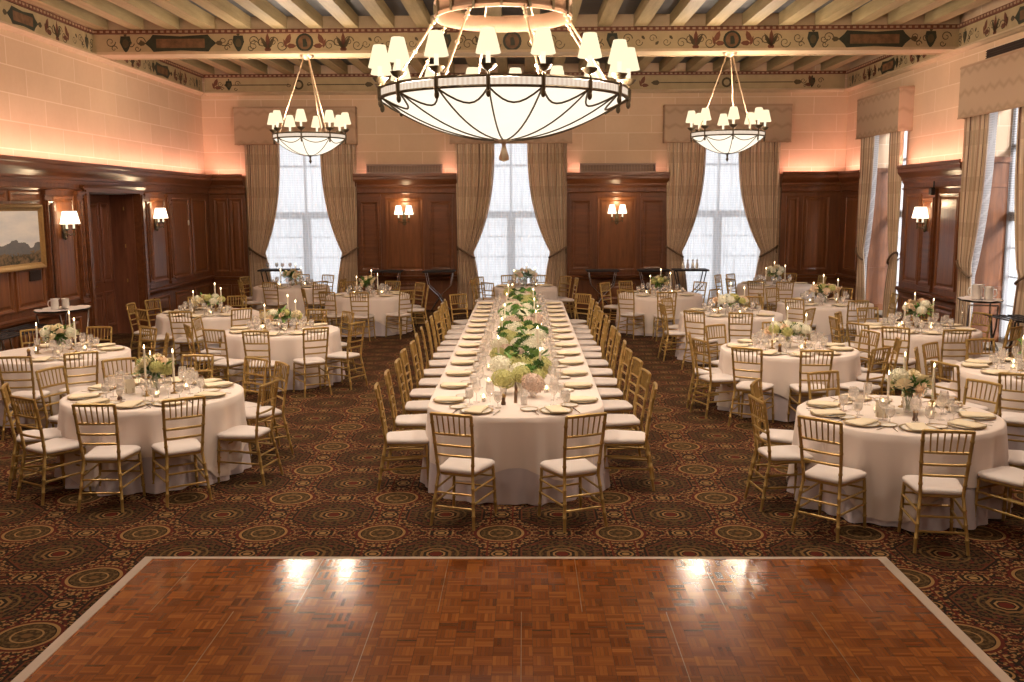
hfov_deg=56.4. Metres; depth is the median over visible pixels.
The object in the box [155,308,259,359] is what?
table overlay
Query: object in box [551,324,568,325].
folded napkin
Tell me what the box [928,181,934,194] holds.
wall spotlight
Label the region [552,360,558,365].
water goblet
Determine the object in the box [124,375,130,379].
water goblet
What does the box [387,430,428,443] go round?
seat cushion
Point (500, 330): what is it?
hydrangea
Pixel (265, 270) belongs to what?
tray stand
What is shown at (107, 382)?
water goblet
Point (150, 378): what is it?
taper candle
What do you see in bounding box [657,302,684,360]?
banquet chair
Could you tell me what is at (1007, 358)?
folded napkin
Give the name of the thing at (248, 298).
banquet chair
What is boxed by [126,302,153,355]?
banquet chair
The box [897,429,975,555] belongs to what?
banquet chair
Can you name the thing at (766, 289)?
banquet chair
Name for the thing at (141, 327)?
banquet chair
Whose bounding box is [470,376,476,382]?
water goblet
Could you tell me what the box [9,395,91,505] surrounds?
banquet chair
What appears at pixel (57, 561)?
floor
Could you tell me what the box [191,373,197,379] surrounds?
water goblet
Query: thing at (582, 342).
seat cushion
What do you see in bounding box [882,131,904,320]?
curtain
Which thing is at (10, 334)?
tray stand
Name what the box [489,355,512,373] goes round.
hydrangea
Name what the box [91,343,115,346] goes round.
folded napkin
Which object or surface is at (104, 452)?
seat cushion
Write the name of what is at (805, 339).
taper candle
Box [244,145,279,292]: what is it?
curtain
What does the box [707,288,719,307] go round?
banquet chair
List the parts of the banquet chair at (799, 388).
leg, seat frame, backrest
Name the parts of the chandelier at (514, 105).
lamp shade, lamp arm, lamp arm, lamp shade, lamp arm, lamp shade, lamp shade, suspension rod, suspension rod, lamp shade, lamp arm, lamp shade, suspension rod, lamp shade, suspension rod, lamp arm, lamp shade, lamp shade, lamp shade, suspension rod, lamp arm, lamp shade, lamp shade, suspension rod, suspension rod, lamp arm, lamp shade, lamp shade, lamp shade, lamp arm, lamp shade, lamp arm, lamp shade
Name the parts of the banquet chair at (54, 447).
leg, backrest, leg, seat frame, leg, leg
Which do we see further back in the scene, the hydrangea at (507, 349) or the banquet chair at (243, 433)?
the hydrangea at (507, 349)
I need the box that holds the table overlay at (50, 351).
[0,344,133,423]
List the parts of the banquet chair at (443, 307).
backrest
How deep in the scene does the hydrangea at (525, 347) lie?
10.72 m
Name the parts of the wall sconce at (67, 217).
lamp shade, lamp shade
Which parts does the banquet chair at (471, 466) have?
leg, backrest, leg, seat frame, leg, leg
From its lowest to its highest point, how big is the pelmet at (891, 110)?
0.890 m
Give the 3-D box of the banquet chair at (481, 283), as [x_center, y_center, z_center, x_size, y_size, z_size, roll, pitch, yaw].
[-0.386,-0.808,20.581,0.416,0.949,0.498,6,10,39]
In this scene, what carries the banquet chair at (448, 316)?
on the floor
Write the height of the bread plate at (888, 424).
0.012 m
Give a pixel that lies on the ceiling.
(200, 36)
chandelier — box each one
[267,54,350,163]
[368,0,639,161]
[685,51,770,160]
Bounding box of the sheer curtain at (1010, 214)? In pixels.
[983,108,1017,351]
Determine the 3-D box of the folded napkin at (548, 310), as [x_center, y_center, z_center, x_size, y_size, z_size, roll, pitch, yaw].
[0.742,-0.511,16.182,0.262,0.026,0.148,0,8,-1]
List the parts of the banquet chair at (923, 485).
leg, leg, seat frame, backrest, leg, leg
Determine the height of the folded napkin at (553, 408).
0.026 m
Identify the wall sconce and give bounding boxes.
[60,211,79,239]
[153,208,167,230]
[394,206,412,225]
[608,205,626,224]
[912,207,928,231]
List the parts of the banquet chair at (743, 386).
leg, leg, backrest, seat frame, leg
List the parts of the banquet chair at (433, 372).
backrest, seat frame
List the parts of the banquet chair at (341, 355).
leg, seat frame, leg, backrest, leg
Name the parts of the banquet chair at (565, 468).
leg, leg, seat frame, leg, backrest, leg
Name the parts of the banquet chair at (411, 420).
leg, backrest, seat frame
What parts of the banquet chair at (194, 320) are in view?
backrest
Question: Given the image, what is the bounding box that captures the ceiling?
[23,0,991,74]
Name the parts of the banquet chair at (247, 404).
backrest, leg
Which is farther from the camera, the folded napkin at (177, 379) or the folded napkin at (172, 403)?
the folded napkin at (177, 379)
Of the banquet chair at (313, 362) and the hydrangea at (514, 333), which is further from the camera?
the banquet chair at (313, 362)
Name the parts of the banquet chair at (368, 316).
backrest, leg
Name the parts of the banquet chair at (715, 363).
backrest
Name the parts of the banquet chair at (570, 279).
backrest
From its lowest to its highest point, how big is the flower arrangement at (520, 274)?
0.433 m
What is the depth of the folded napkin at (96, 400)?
8.82 m
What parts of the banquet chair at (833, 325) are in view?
backrest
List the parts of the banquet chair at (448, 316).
backrest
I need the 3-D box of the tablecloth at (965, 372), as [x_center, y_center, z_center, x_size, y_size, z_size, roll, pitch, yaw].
[5.753,0.665,10.475,1.758,0.705,1.759,5,10,34]
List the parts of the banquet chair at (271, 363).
leg, backrest, leg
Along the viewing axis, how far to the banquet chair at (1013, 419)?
9.33 m
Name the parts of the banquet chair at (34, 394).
leg, backrest, leg, leg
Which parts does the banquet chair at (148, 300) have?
backrest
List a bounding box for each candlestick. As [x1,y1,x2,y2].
[143,384,150,396]
[171,382,178,393]
[898,394,905,407]
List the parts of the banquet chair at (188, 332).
backrest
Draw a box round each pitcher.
[47,298,59,309]
[61,298,68,308]
[967,284,984,298]
[983,286,997,299]
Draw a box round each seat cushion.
[12,390,50,400]
[17,427,61,441]
[26,437,85,453]
[48,415,57,421]
[59,386,88,395]
[85,445,140,460]
[134,329,153,334]
[142,335,171,340]
[151,438,200,455]
[174,337,202,342]
[192,354,224,361]
[200,348,220,353]
[213,359,243,366]
[217,425,270,438]
[244,300,261,303]
[245,401,260,407]
[245,406,281,418]
[249,360,277,367]
[266,302,286,305]
[293,357,324,364]
[305,301,324,304]
[307,311,327,313]
[324,313,345,317]
[327,351,359,358]
[354,314,374,318]
[386,312,410,316]
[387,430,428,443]
[395,414,426,425]
[405,400,429,410]
[407,308,424,311]
[410,388,434,397]
[419,378,439,385]
[424,368,444,375]
[429,359,448,366]
[433,352,452,358]
[437,346,455,351]
[440,340,458,345]
[440,457,494,474]
[444,334,460,339]
[447,329,463,333]
[451,325,465,328]
[453,319,468,324]
[540,458,596,475]
[558,298,573,301]
[570,319,586,323]
[572,324,588,328]
[574,329,590,333]
[576,334,592,339]
[578,340,596,344]
[580,345,600,351]
[583,352,601,357]
[586,359,608,366]
[589,368,612,375]
[593,377,616,385]
[597,388,622,396]
[602,400,632,410]
[604,304,616,308]
[604,430,644,443]
[606,414,639,425]
[620,312,643,316]
[653,314,672,317]
[664,330,684,334]
[666,324,677,329]
[688,337,717,343]
[695,368,721,374]
[699,373,738,382]
[711,360,718,364]
[736,381,773,390]
[750,301,769,304]
[758,445,813,460]
[760,429,793,443]
[779,335,807,339]
[789,383,825,392]
[805,464,865,483]
[836,381,880,391]
[840,324,857,329]
[843,342,853,346]
[857,373,890,381]
[860,353,885,359]
[861,367,870,372]
[888,357,915,364]
[902,475,962,494]
[922,388,956,397]
[927,360,958,366]
[931,382,949,387]
[961,401,988,410]
[977,466,1023,486]
[981,350,1000,356]
[1001,412,1023,424]
[1008,450,1023,465]
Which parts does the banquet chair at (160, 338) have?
backrest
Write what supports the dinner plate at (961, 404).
on the tablecloth at (886, 455)
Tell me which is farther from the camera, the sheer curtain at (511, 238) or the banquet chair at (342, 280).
the sheer curtain at (511, 238)
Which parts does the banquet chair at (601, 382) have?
seat frame, backrest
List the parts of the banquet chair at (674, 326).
backrest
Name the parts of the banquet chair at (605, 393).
seat frame, backrest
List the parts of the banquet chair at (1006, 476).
leg, seat frame, leg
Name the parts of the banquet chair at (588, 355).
backrest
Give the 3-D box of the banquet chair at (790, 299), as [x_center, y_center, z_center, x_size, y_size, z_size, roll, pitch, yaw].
[5.073,-0.298,16.827,0.498,0.949,0.416,-8,11,-44]
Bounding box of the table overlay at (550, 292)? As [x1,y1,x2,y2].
[491,285,557,299]
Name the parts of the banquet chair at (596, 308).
backrest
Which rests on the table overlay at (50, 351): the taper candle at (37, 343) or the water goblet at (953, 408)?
the taper candle at (37, 343)
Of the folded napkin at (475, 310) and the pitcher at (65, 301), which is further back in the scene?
the folded napkin at (475, 310)
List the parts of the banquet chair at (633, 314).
backrest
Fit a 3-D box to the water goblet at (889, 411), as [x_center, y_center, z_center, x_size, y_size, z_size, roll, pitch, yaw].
[3.133,0.608,7.912,0.080,0.150,0.080,-4,9,-26]
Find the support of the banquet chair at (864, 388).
on the floor
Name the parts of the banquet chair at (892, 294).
backrest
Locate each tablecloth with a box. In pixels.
[0,400,56,427]
[54,443,251,495]
[155,342,218,364]
[220,329,345,391]
[257,306,324,322]
[324,318,411,336]
[420,451,609,505]
[423,299,606,480]
[615,290,702,333]
[675,340,719,364]
[677,308,782,360]
[714,387,861,421]
[717,339,861,407]
[737,282,814,309]
[776,299,874,340]
[786,395,1012,522]
[787,467,1010,532]
[819,331,854,342]
[854,322,983,380]
[861,362,952,386]
[949,358,1023,414]
[1007,426,1023,450]
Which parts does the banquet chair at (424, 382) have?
backrest, seat frame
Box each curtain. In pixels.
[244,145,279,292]
[266,145,341,293]
[320,144,358,292]
[455,144,493,309]
[474,144,549,297]
[527,143,566,306]
[665,143,705,291]
[682,149,759,307]
[738,142,780,281]
[855,136,874,299]
[864,135,878,293]
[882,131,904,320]
[955,113,989,326]
[971,112,997,316]
[1008,107,1023,358]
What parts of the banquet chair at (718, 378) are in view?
leg, backrest, leg, seat frame, leg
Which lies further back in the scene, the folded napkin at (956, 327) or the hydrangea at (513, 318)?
the folded napkin at (956, 327)
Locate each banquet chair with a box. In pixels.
[0,356,54,439]
[0,382,63,489]
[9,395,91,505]
[19,328,50,347]
[35,365,69,462]
[59,351,98,398]
[71,403,145,512]
[86,326,112,342]
[101,357,137,383]
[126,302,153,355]
[132,326,157,368]
[132,332,169,378]
[134,309,176,364]
[144,298,161,352]
[151,395,212,506]
[168,311,203,366]
[181,354,213,377]
[183,324,224,379]
[187,297,207,308]
[191,317,220,377]
[202,329,250,392]
[217,379,283,485]
[219,308,251,347]
[227,295,246,307]
[238,280,262,309]
[239,276,252,307]
[241,330,283,397]
[242,357,271,442]
[245,361,293,458]
[259,309,282,323]
[262,282,286,323]
[293,327,331,396]
[301,288,328,324]
[305,281,327,322]
[305,309,326,322]
[318,291,349,337]
[322,274,333,293]
[322,278,345,307]
[324,321,367,389]
[340,311,356,372]
[342,281,357,291]
[349,292,375,341]
[374,382,428,490]
[384,369,426,468]
[385,281,400,290]
[385,290,415,338]
[394,358,429,446]
[400,348,434,414]
[406,285,428,332]
[410,282,425,326]
[410,340,439,413]
[415,333,444,378]
[420,326,448,377]
[425,320,452,368]
[429,315,455,352]
[429,412,496,530]
[433,310,458,345]
[438,306,460,339]
[441,302,463,334]
[444,299,465,329]
[449,294,468,324]
[470,278,487,310]
[474,276,490,298]
[480,282,494,299]
[501,275,516,283]
[531,275,546,283]
[538,412,607,532]
[558,276,571,316]
[558,277,578,318]
[570,293,591,326]
[572,298,594,328]
[574,302,598,335]
[576,305,600,345]
[578,310,603,345]
[580,315,607,352]
[583,320,609,377]
[586,325,615,377]
[589,332,620,387]
[593,340,625,413]
[597,347,632,413]
[598,282,616,327]
[602,357,642,449]
[604,382,657,490]
[605,368,651,464]
[616,290,644,338]
[618,281,632,292]
[652,292,676,340]
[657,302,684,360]
[660,297,677,352]
[681,310,718,369]
[686,331,721,407]
[689,338,739,418]
[692,281,706,303]
[703,324,726,392]
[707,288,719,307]
[714,274,734,307]
[725,278,750,307]
[726,273,735,305]
[727,312,752,342]
[728,347,773,427]
[744,394,813,511]
[745,296,763,309]
[746,378,793,484]
[747,281,769,310]
[758,292,763,309]
[762,321,782,338]
[765,287,779,310]
[771,282,793,311]
[779,308,815,340]
[781,273,796,281]
[785,298,815,340]
[787,350,833,421]
[791,415,866,542]
[807,370,839,399]
[815,275,826,298]
[828,316,864,361]
[833,287,852,299]
[834,300,868,342]
[834,311,853,346]
[835,346,891,395]
[846,322,887,372]
[856,307,878,322]
[857,329,879,393]
[857,337,901,395]
[875,293,898,321]
[877,326,916,396]
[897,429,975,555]
[905,310,929,322]
[914,346,956,400]
[922,342,949,399]
[927,329,971,377]
[930,360,988,410]
[962,378,1002,414]
[965,338,994,358]
[970,312,992,349]
[975,326,1022,358]
[975,466,1023,520]
[981,319,1012,356]
[998,372,1023,442]
[1007,450,1023,515]
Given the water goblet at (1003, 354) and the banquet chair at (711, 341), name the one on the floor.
the banquet chair at (711, 341)
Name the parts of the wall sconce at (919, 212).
lamp shade, lamp shade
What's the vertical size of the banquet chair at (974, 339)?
0.949 m
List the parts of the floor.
edge trim, parquet panel, parquet panel, parquet panel, parquet panel, parquet panel, parquet panel, parquet panel, edge trim, parquet panel, parquet panel, parquet panel, parquet panel, parquet panel, parquet panel, edge trim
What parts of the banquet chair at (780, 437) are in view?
leg, backrest, leg, seat frame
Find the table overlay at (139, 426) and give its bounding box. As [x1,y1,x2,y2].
[57,379,246,487]
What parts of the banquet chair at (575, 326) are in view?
backrest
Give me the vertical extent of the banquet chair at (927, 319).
0.949 m
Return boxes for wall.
[0,0,214,350]
[200,62,849,309]
[835,0,1023,350]
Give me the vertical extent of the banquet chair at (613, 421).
0.949 m
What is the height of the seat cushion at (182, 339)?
0.051 m
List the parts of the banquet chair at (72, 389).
backrest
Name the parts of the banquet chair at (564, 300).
backrest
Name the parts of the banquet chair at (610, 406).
seat frame, backrest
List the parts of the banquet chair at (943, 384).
backrest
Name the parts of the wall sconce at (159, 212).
lamp shade, lamp shade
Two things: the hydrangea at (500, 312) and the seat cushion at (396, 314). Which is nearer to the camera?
the hydrangea at (500, 312)
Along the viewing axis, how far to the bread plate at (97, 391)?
9.36 m
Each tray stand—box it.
[0,324,59,348]
[0,332,31,350]
[36,310,88,344]
[257,268,299,281]
[368,270,402,290]
[422,269,455,311]
[585,269,618,311]
[636,269,671,289]
[671,268,709,292]
[961,301,998,350]
[985,314,1023,351]
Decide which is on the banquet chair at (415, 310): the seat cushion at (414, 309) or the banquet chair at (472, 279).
the seat cushion at (414, 309)
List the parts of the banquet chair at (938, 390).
backrest, seat frame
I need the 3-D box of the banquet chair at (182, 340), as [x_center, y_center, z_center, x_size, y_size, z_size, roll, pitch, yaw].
[-5.208,-0.034,15.285,0.416,0.949,0.498,0,8,1]
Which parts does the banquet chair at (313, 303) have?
backrest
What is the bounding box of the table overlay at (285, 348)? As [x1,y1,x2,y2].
[221,323,341,383]
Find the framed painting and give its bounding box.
[0,204,46,273]
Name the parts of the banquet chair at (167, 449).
leg, leg, seat frame, backrest, leg, leg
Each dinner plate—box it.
[27,357,54,361]
[33,344,57,347]
[67,394,100,399]
[88,384,119,389]
[116,402,145,407]
[152,400,185,405]
[161,377,190,382]
[203,384,233,387]
[206,392,225,397]
[433,396,464,402]
[440,384,468,387]
[445,372,472,375]
[460,407,492,413]
[539,406,572,413]
[559,361,583,364]
[561,372,587,375]
[563,384,592,387]
[570,398,597,402]
[806,401,840,407]
[810,409,845,416]
[838,395,871,400]
[843,418,880,426]
[898,424,937,431]
[927,400,962,406]
[947,421,986,428]
[958,413,996,419]
[961,364,989,367]
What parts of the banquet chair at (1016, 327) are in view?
backrest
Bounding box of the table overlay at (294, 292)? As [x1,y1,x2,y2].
[252,283,330,320]
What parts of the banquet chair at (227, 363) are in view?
backrest, seat frame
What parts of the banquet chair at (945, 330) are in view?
backrest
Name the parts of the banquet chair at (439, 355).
backrest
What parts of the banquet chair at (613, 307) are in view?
backrest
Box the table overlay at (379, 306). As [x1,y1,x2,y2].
[325,291,410,332]
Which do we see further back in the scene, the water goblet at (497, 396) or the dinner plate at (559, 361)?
the dinner plate at (559, 361)
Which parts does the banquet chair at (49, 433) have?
backrest, leg, leg, seat frame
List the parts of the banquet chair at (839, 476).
leg, leg, backrest, seat frame, leg, leg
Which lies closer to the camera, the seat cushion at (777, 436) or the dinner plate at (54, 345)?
the seat cushion at (777, 436)
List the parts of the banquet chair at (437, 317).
backrest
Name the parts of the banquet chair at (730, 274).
backrest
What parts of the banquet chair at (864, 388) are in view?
seat frame, backrest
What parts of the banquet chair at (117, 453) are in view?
leg, backrest, leg, seat frame, leg, leg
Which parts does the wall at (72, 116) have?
picture moulding, wood panel, cornice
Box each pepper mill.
[501,393,505,404]
[912,408,918,420]
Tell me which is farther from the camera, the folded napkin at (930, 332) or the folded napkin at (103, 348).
the folded napkin at (930, 332)
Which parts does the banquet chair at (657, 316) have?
leg, backrest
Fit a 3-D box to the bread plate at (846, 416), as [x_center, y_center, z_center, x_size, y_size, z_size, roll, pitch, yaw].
[2.846,0.647,8.131,0.165,0.012,0.165,-8,11,-42]
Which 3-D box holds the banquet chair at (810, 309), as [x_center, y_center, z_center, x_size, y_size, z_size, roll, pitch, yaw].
[4.523,-0.066,15.216,0.498,0.949,0.416,7,11,40]
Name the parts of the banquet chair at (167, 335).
backrest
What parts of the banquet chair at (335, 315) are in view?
backrest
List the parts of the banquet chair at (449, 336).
backrest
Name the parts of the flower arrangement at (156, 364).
stem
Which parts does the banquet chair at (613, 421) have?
seat frame, leg, backrest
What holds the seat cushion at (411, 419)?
on the banquet chair at (411, 420)
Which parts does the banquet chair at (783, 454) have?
leg, backrest, leg, seat frame, leg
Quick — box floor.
[0,309,1023,681]
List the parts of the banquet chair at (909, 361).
backrest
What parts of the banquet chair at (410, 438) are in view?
backrest, leg, seat frame, leg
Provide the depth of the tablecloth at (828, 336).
16.86 m
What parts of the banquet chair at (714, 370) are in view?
leg, backrest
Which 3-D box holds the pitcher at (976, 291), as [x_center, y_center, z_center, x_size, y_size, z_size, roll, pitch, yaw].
[7.199,-0.763,14.812,0.235,0.226,0.169,5,10,32]
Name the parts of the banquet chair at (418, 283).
backrest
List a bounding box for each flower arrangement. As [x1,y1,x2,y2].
[39,323,80,346]
[131,353,177,390]
[191,292,225,307]
[259,305,301,327]
[281,269,302,284]
[354,275,375,292]
[512,268,537,285]
[651,274,671,291]
[712,293,748,311]
[763,320,811,342]
[765,264,783,283]
[808,282,841,301]
[883,367,931,410]
[901,298,934,326]
[1016,337,1022,355]
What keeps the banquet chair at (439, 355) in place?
on the floor
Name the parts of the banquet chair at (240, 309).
backrest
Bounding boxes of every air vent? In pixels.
[29,270,41,280]
[366,164,442,173]
[579,163,655,172]
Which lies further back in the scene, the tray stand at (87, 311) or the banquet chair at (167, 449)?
the tray stand at (87, 311)
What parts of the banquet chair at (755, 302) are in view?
backrest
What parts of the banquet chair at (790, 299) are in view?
backrest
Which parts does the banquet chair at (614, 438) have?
leg, seat frame, leg, backrest, leg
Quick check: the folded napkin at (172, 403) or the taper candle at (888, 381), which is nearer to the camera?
the taper candle at (888, 381)
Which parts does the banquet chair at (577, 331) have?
backrest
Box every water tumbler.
[521,395,527,404]
[563,394,569,402]
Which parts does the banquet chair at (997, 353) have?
backrest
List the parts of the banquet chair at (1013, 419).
backrest, seat frame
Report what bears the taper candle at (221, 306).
on the table overlay at (162, 324)
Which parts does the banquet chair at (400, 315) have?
leg, leg, backrest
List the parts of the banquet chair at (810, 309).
backrest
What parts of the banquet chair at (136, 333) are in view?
backrest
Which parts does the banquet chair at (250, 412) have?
leg, seat frame, leg, backrest, leg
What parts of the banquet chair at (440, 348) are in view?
backrest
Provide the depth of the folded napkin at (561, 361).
10.89 m
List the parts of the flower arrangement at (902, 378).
stem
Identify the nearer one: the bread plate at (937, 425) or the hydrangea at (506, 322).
the bread plate at (937, 425)
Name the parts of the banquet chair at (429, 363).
backrest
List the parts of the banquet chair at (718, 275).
backrest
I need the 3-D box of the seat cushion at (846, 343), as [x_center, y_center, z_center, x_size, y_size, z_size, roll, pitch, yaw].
[5.188,0.062,14.436,0.400,0.051,0.410,5,10,31]
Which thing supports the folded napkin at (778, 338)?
on the dinner plate
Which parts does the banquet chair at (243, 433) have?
leg, seat frame, leg, backrest, leg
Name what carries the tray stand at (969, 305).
on the floor
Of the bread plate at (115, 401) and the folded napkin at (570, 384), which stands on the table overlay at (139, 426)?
the bread plate at (115, 401)
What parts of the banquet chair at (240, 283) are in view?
backrest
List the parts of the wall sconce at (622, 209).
lamp shade, lamp shade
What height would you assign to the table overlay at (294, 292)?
0.705 m
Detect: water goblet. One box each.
[55,347,61,352]
[75,345,81,350]
[101,385,109,392]
[104,380,111,385]
[116,388,124,394]
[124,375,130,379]
[148,388,155,394]
[175,385,182,391]
[178,372,185,378]
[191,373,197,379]
[196,379,203,385]
[465,390,472,397]
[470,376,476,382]
[473,365,479,370]
[477,354,482,359]
[494,393,501,400]
[550,350,556,355]
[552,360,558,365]
[554,371,560,377]
[556,384,563,390]
[561,392,568,398]
[839,396,847,403]
[851,390,858,396]
[853,402,862,410]
[886,408,894,415]
[925,409,934,416]
[945,398,953,405]
[949,404,958,412]
[989,355,996,360]
[994,358,1000,363]
[1001,352,1007,357]
[1017,362,1023,368]
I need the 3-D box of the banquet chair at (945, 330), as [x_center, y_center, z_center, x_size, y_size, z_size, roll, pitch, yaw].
[5.807,0.284,12.715,0.416,0.949,0.498,0,8,1]
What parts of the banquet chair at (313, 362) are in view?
leg, leg, seat frame, backrest, leg, leg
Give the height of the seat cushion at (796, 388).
0.051 m
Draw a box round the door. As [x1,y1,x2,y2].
[79,185,151,343]
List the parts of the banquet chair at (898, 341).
seat frame, backrest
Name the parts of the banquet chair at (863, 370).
backrest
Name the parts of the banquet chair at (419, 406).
backrest, seat frame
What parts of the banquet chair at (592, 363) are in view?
seat frame, backrest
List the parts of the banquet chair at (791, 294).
backrest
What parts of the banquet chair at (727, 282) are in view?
backrest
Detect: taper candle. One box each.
[35,324,40,353]
[68,312,74,349]
[73,319,78,352]
[143,345,150,396]
[149,352,152,387]
[171,349,178,393]
[220,287,223,312]
[264,304,267,329]
[287,294,289,327]
[294,300,297,329]
[498,335,499,355]
[769,319,774,348]
[802,313,807,347]
[886,370,889,415]
[898,352,905,407]
[903,302,905,326]
[911,293,915,325]
[929,299,933,327]
[930,363,936,412]
[1017,336,1023,370]
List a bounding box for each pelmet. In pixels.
[233,106,357,144]
[449,130,571,143]
[663,104,792,142]
[855,86,914,139]
[957,47,1023,119]
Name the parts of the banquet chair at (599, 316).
backrest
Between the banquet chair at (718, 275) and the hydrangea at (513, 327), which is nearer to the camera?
the hydrangea at (513, 327)
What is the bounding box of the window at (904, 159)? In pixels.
[875,158,905,317]
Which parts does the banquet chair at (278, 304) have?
backrest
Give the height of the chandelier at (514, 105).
2.940 m
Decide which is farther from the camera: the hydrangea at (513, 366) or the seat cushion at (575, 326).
the seat cushion at (575, 326)
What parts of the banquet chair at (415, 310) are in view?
backrest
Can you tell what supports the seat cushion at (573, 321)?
on the banquet chair at (573, 321)
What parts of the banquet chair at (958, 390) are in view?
backrest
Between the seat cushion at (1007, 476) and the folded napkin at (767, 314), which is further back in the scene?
the folded napkin at (767, 314)
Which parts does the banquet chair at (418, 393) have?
backrest, seat frame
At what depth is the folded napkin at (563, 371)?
10.21 m
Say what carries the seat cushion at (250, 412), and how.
on the banquet chair at (250, 412)
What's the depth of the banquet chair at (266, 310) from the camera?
15.19 m
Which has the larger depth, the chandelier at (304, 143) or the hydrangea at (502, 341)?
the chandelier at (304, 143)
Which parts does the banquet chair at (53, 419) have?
backrest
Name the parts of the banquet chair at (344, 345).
backrest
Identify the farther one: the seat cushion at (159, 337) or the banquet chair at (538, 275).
the banquet chair at (538, 275)
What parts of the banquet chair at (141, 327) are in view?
backrest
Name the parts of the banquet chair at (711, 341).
leg, backrest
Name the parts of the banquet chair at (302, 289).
backrest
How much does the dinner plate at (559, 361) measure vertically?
0.017 m
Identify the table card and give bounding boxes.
[123,379,134,393]
[875,401,887,417]
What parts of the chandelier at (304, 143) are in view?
lamp shade, lamp arm, lamp shade, lamp shade, suspension rod, lamp arm, lamp shade, lamp shade, suspension rod, lamp shade, suspension rod, lamp arm, lamp shade, lamp shade, lamp arm, lamp shade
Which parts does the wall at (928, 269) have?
cornice, wood panel, picture moulding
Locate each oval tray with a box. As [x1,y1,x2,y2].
[33,305,90,313]
[957,296,1003,303]
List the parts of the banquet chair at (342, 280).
backrest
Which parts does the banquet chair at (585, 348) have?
backrest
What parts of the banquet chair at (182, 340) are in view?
backrest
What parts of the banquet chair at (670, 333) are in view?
leg, backrest, leg, seat frame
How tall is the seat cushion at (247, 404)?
0.051 m
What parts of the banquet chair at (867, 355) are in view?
backrest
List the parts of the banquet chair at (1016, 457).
leg, seat frame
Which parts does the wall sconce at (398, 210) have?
lamp shade, lamp shade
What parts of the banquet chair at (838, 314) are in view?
backrest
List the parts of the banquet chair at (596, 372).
backrest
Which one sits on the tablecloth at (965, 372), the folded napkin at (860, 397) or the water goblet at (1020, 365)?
the water goblet at (1020, 365)
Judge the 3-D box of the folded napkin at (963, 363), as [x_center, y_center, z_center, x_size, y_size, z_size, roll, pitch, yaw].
[5.160,0.263,10.636,0.262,0.026,0.148,3,9,21]
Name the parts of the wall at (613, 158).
wood panel, picture moulding, cornice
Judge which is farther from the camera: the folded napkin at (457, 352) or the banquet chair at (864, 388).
the folded napkin at (457, 352)
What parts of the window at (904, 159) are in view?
sill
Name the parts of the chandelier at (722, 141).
lamp arm, lamp shade, lamp shade, lamp arm, lamp shade, suspension rod, lamp shade, lamp shade, suspension rod, lamp arm, lamp shade, suspension rod, lamp shade, lamp arm, lamp shade, lamp arm, lamp shade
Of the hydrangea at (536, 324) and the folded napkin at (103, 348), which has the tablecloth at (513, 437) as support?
the hydrangea at (536, 324)
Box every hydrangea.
[489,347,503,358]
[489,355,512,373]
[490,337,507,347]
[491,369,514,388]
[495,346,516,357]
[496,326,512,333]
[497,332,514,344]
[498,307,509,317]
[499,308,522,323]
[500,309,517,316]
[500,343,519,348]
[501,301,511,307]
[503,288,519,295]
[503,315,522,322]
[503,320,521,325]
[504,292,515,301]
[504,323,518,331]
[505,352,520,360]
[506,304,519,309]
[507,345,524,354]
[509,331,522,336]
[509,351,535,365]
[509,362,526,373]
[510,335,522,343]
[511,365,530,383]
[514,338,538,347]
[515,306,527,314]
[516,325,527,334]
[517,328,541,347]
[520,309,536,315]
[520,309,542,323]
[521,297,533,301]
[521,302,536,308]
[521,344,538,351]
[521,372,545,392]
[522,349,548,356]
[522,364,545,380]
[523,316,534,322]
[523,321,533,326]
[523,333,533,339]
[525,330,538,335]
[526,322,540,329]
[526,347,549,359]
[528,291,540,300]
[528,356,551,374]
[531,325,548,340]
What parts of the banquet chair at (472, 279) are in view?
backrest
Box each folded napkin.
[32,356,50,360]
[39,343,52,346]
[61,355,77,358]
[69,393,98,398]
[72,341,89,345]
[75,398,109,403]
[88,384,118,388]
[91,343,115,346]
[102,347,123,349]
[116,400,142,407]
[135,378,147,383]
[157,398,180,404]
[165,376,186,381]
[193,378,221,382]
[194,391,225,395]
[204,381,233,386]
[229,326,249,328]
[229,330,241,332]
[265,332,278,334]
[290,330,305,333]
[308,323,327,325]
[434,396,462,400]
[441,382,467,386]
[447,370,470,374]
[452,360,474,363]
[456,351,476,354]
[459,343,479,345]
[463,336,481,338]
[464,405,488,412]
[466,329,483,331]
[468,324,485,326]
[471,319,487,321]
[473,314,488,316]
[475,310,489,311]
[544,405,567,412]
[547,306,561,307]
[548,310,563,311]
[549,314,564,315]
[550,319,566,320]
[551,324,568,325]
[553,329,570,331]
[554,335,572,337]
[556,343,575,345]
[558,351,578,353]
[560,360,582,363]
[562,370,586,373]
[565,382,590,386]
[570,396,596,400]
[727,343,748,346]
[737,338,759,341]
[756,313,774,315]
[759,350,777,354]
[774,337,788,340]
[793,352,809,355]
[807,399,839,406]
[810,409,845,414]
[817,352,840,354]
[826,343,844,345]
[830,346,851,349]
[840,393,869,399]
[845,417,878,425]
[864,322,882,324]
[865,325,881,327]
[905,422,929,430]
[924,330,940,333]
[928,400,961,405]
[947,419,986,427]
[956,327,975,329]
[960,411,994,417]
[962,362,988,366]
[965,358,991,363]
[981,369,1009,373]
[997,356,1018,360]
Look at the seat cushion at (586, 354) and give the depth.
13.48 m
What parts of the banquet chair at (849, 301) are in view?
backrest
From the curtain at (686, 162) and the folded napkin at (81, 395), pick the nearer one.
the folded napkin at (81, 395)
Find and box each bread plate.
[90,390,108,393]
[103,400,120,403]
[203,388,220,391]
[449,404,467,408]
[456,394,466,397]
[461,380,475,383]
[520,407,538,410]
[554,364,567,366]
[560,402,578,406]
[563,388,573,390]
[823,406,841,409]
[833,400,851,403]
[836,414,855,418]
[874,397,892,400]
[876,422,897,426]
[926,423,947,427]
[954,418,974,421]
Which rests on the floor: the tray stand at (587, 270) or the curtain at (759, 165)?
the tray stand at (587, 270)

